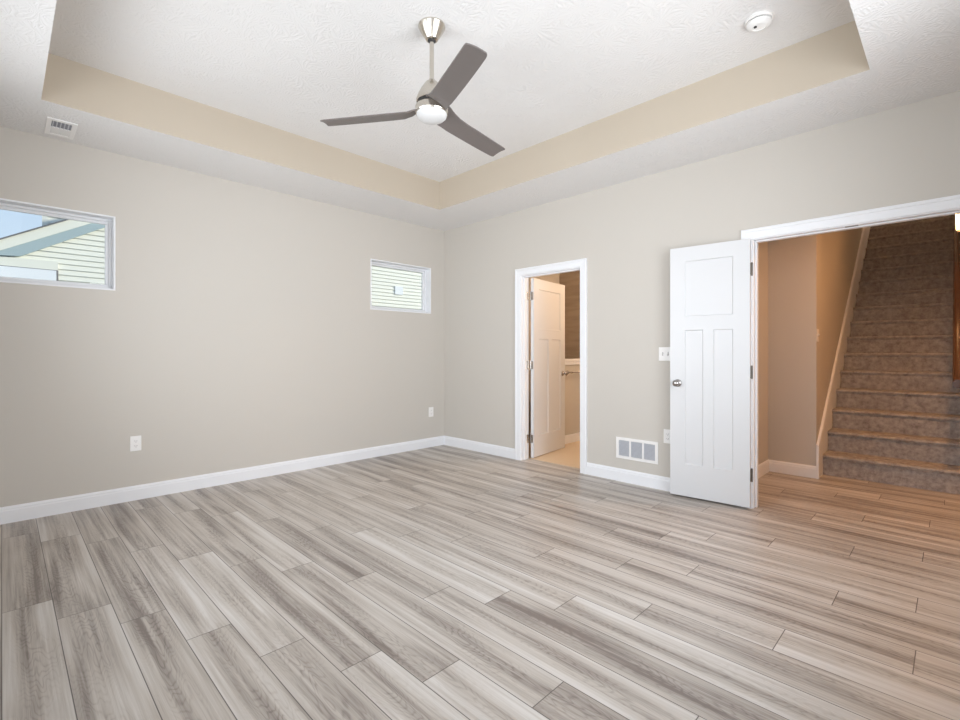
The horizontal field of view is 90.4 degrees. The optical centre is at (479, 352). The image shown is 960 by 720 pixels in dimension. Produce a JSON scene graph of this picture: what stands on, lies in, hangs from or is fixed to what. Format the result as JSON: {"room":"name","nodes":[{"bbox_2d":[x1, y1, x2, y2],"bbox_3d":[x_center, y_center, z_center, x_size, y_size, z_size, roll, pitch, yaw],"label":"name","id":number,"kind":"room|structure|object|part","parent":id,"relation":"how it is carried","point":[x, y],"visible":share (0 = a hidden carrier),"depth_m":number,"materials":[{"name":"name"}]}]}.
{"room":"empty bedroom","nodes":[
{"label":"empty bedroom","id":0,"kind":"room"},
{"bbox_2d":[0,126,443,506],"bbox_3d":[-2.140,-0.367,4.556,0.140,3.100,4.860,0,0,45],"label":"wall","id":1,"kind":"structure","parent":0,"point":[238,329],"depth_m":4.15,"materials":[{"name":"grey paint"}]},
{"bbox_2d":[0,198,115,290],"bbox_3d":[-3.213,-0.774,3.476,0.144,0.580,0.875,0,0,45],"label":"window","id":2,"kind":"structure","parent":1,"relation":"in","point":[108,221],"depth_m":3.62,"materials":[{"name":"white"}]},
{"bbox_2d":[130,435,140,451],"bbox_3d":[-2.761,0.730,3.827,0.009,0.120,0.074,0,0,45],"label":"wall outlet","id":3,"kind":"object","parent":1,"relation":"attached to","point":[135,441],"visible":1,"depth_m":3.82,"materials":[{"name":"white plastic"}]},
{"bbox_2d":[0,436,443,524],"bbox_3d":[-2.077,1.126,4.508,0.016,0.115,4.600,0,0,45],"label":"baseboard","id":4,"kind":"structure","parent":1,"relation":"attached to","point":[20,512],"depth_m":4.08,"materials":[{"name":"white wood"}]},
{"bbox_2d":[370,259,430,313],"bbox_3d":[-0.972,-0.770,5.724,0.144,0.573,0.873,0,0,45],"label":"window","id":5,"kind":"structure","parent":1,"relation":"in","point":[426,272],"depth_m":5.87,"materials":[{"name":"white"}]},
{"bbox_2d":[429,407,432,416],"bbox_3d":[-0.613,0.746,5.982,0.009,0.120,0.074,0,0,45],"label":"wall outlet","id":6,"kind":"object","parent":1,"relation":"attached to","point":[430,408],"visible":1,"depth_m":5.98,"materials":[{"name":"white plastic"}]},
{"bbox_2d":[0,435,959,719],"bbox_3d":[0.974,1.281,2.849,6.720,0.204,6.840,0,0,45],"label":"floor","id":7,"kind":"structure","parent":0,"point":[442,582],"depth_m":2.28,"materials":[{"name":"grey wood"}]},
{"bbox_2d":[816,215,959,494],"bbox_3d":[5.540,-0.631,6.202,1.076,3.646,5.833,0,0,45],"label":"staircase","id":8,"kind":"structure","parent":7,"relation":"on","point":[891,413],"depth_m":5.17,"materials":[{"name":"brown carpet"}]},
{"bbox_2d":[0,0,959,230],"bbox_3d":[-0.242,-1.771,2.678,5.200,0.423,4.600,0,0,45],"label":"ceiling","id":9,"kind":"structure","parent":0,"point":[579,96],"depth_m":3.10,"materials":[{"name":"white paint"}]},
{"bbox_2d":[44,116,77,139],"bbox_3d":[-2.917,-1.556,3.318,0.318,0.008,0.156,0,0,45],"label":"ceiling vent","id":10,"kind":"object","parent":9,"relation":"in","point":[56,127],"visible":1,"depth_m":3.31,"materials":[{"name":"white plastic"}]},
{"bbox_2d":[320,17,504,155],"bbox_3d":[-0.170,-1.590,2.776,1.178,0.546,1.080,0,0,45],"label":"ceiling fan","id":11,"kind":"object","parent":9,"relation":"hanging from","point":[434,99],"visible":1,"depth_m":2.68,"materials":[{"name":"silver metal"}]},
{"bbox_3d":[-0.627,-1.382,2.777,0.592,0.086,0.127,0,0,9],"label":"blade","id":12,"kind":"part","parent":11,"relation":"part of","materials":[{"name":"grey"}]},
{"bbox_3d":[-0.136,-1.382,2.395,0.127,0.086,0.592,0,0,-23],"label":"blade","id":13,"kind":"part","parent":11,"relation":"part of","materials":[{"name":"grey wood"}]},
{"bbox_3d":[-0.052,-1.382,2.999,0.127,0.086,0.592,0,0,39],"label":"blade","id":14,"kind":"part","parent":11,"relation":"part of","materials":[{"name":"grey wood"}]},
{"bbox_2d":[744,10,772,31],"bbox_3d":[1.559,-1.840,2.668,0.140,0.045,0.140,0,0,45],"label":"smoke detector","id":15,"kind":"object","parent":9,"relation":"attached to","point":[758,21],"visible":1,"depth_m":2.64,"materials":[{"name":"white plastic"}]},
{"bbox_2d":[529,274,558,434],"bbox_3d":[0.552,-0.188,6.716,0.120,2.743,2.000,0,0,45],"label":"wall","id":16,"kind":"structure","parent":0,"point":[554,278],"depth_m":6.80,"materials":[{"name":"grey paint"}]},
{"bbox_2d":[559,271,579,361],"bbox_3d":[2.118,-0.188,6.481,2.430,2.743,0.120,0,0,45],"label":"wall","id":17,"kind":"structure","parent":0,"point":[571,280],"depth_m":7.13,"materials":[{"name":"brown tile"}]},
{"bbox_2d":[565,365,579,434],"bbox_3d":[1.337,0.666,6.470,0.120,1.026,1.000,0,0,45],"label":"wall","id":18,"kind":"structure","parent":0,"point":[572,381],"depth_m":6.26,"materials":[{"name":"grey paint"}]},
{"bbox_2d":[565,432,579,443],"bbox_3d":[1.384,1.124,6.422,0.014,0.111,1.000,0,0,45],"label":"baseboard","id":19,"kind":"structure","parent":18,"relation":"attached to","point":[575,437],"depth_m":6.24,"materials":[{"name":"white wood"}]},
{"bbox_2d":[565,359,579,364],"bbox_3d":[1.330,0.123,6.462,0.162,0.076,1.020,0,0,45],"label":"trim","id":20,"kind":"structure","parent":18,"relation":"on","point":[567,361],"depth_m":6.23,"materials":[{"name":"white wood"}]},
{"bbox_2d":[444,90,959,477],"bbox_3d":[1.474,-0.367,4.299,5.340,3.100,0.120,0,0,45],"label":"wall","id":21,"kind":"structure","parent":0,"point":[626,232],"depth_m":4.26,"materials":[{"name":"grey paint"}]},
{"bbox_2d":[444,435,514,458],"bbox_3d":[-0.037,1.126,5.710,1.208,0.115,0.016,0,0,45],"label":"baseboard","id":22,"kind":"structure","parent":21,"relation":"attached to","point":[502,451],"depth_m":5.66,"materials":[{"name":"white wood"}]},
{"bbox_2d":[515,258,586,473],"bbox_3d":[1.006,0.133,5.294,0.968,2.100,0.912,0,0,45],"label":"door","id":23,"kind":"structure","parent":21,"relation":"in","point":[547,363],"depth_m":5.32,"materials":[{"name":"white wood"}]},
{"bbox_2d":[586,462,669,491],"bbox_3d":[1.524,1.126,4.153,1.374,0.115,0.016,0,0,45],"label":"baseboard","id":24,"kind":"structure","parent":21,"relation":"attached to","point":[613,473],"depth_m":4.31,"materials":[{"name":"white wood"}]},
{"bbox_2d":[616,437,657,464],"bbox_3d":[1.404,0.876,4.277,0.401,0.193,0.010,0,0,45],"label":"air vent","id":25,"kind":"object","parent":21,"relation":"in","point":[626,448],"visible":1,"depth_m":4.27,"materials":[{"name":"white plastic"}]},
{"bbox_2d":[659,347,669,360],"bbox_3d":[1.587,0.013,4.089,0.116,0.118,0.018,0,0,45],"label":"light switch","id":26,"kind":"object","parent":21,"relation":"attached to","point":[664,352],"visible":0.74,"depth_m":4.10,"materials":[{"name":"white plastic"}]},
{"bbox_2d":[664,429,669,443],"bbox_3d":[1.606,0.718,4.077,0.074,0.120,0.009,0,0,45],"label":"wall outlet","id":27,"kind":"object","parent":21,"relation":"attached to","point":[666,431],"visible":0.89,"depth_m":4.08,"materials":[{"name":"white plastic"}]},
{"bbox_2d":[670,194,959,508],"bbox_3d":[2.495,0.124,3.180,2.407,2.119,0.306,0,0,45],"label":"door","id":28,"kind":"structure","parent":21,"relation":"in","point":[714,287],"depth_m":3.71,"materials":[{"name":"white wood"}]},
{"bbox_3d":[1.605,0.251,3.897,0.062,0.062,0.064,0,0,40],"label":"knob","id":29,"kind":"part","parent":28,"relation":"part of","materials":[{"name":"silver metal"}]},
{"bbox_2d":[758,242,767,464],"bbox_3d":[2.390,-0.188,4.360,0.120,2.743,1.260,0,0,45],"label":"wall","id":30,"kind":"structure","parent":0,"point":[763,246],"depth_m":4.63,"materials":[{"name":"grey paint"}]},
{"bbox_2d":[758,460,768,477],"bbox_3d":[2.438,1.126,4.312,0.016,0.115,1.260,0,0,45],"label":"baseboard","id":31,"kind":"structure","parent":30,"relation":"attached to","point":[763,468],"depth_m":4.59,"materials":[{"name":"white wood"}]},
{"bbox_2d":[768,235,815,465],"bbox_3d":[3.018,-0.188,4.708,0.520,2.743,0.120,0,0,45],"label":"wall","id":32,"kind":"structure","parent":0,"point":[791,261],"depth_m":4.62,"materials":[{"name":"grey paint"}]},
{"bbox_2d":[768,459,815,478],"bbox_3d":[3.019,1.126,4.611,0.417,0.115,0.016,0,0,45],"label":"baseboard","id":33,"kind":"structure","parent":32,"relation":"attached to","point":[803,470],"depth_m":4.60,"materials":[{"name":"white wood"}]},
{"bbox_2d":[816,228,862,443],"bbox_3d":[5.148,-1.617,6.609,0.120,5.600,5.822,0,0,44],"label":"wall","id":34,"kind":"structure","parent":0,"point":[836,252],"depth_m":4.95,"materials":[{"name":"grey paint"}]},
{"bbox_3d":[6.086,-1.617,5.900,0.120,5.600,5.500,0,0,45],"label":"wall","id":35,"kind":"structure","parent":0,"visible":0},
{"bbox_2d":[952,214,959,387],"bbox_3d":[5.125,-1.054,5.093,0.102,2.684,3.600,0,0,45],"label":"handrail","id":36,"kind":"object","parent":35,"relation":"attached to","point":[956,238],"visible":0.64,"depth_m":4.46,"materials":[{"name":"brown wood"}]},
{"bbox_2d":[956,214,959,231],"bbox_3d":[4.495,-1.232,4.449,0.084,0.210,0.080,0,0,45],"label":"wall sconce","id":37,"kind":"object","parent":35,"relation":"attached to","point":[957,215],"visible":0.62,"depth_m":4.46,"materials":[{"name":"white"}]},
{"bbox_3d":[-11.129,1.483,16.784,29.860,0.100,60.000,0,0,45],"label":"ground","id":38,"kind":"structure","parent":0,"visible":0},
{"bbox_2d":[0,216,421,309],"bbox_3d":[-3.332,-1.647,10.420,2.690,5.660,16.000,0,0,45],"label":"neighbor house","id":39,"kind":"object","parent":38,"relation":"on","point":[66,250],"visible":0.11,"depth_m":6.46,"materials":[{"name":"white"}]},
{"bbox_3d":[-6.205,-0.448,5.719,0.040,1.262,1.685,0,0,45],"label":"window casing","id":40,"kind":"part","parent":39,"relation":"part of","materials":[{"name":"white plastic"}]}
]}

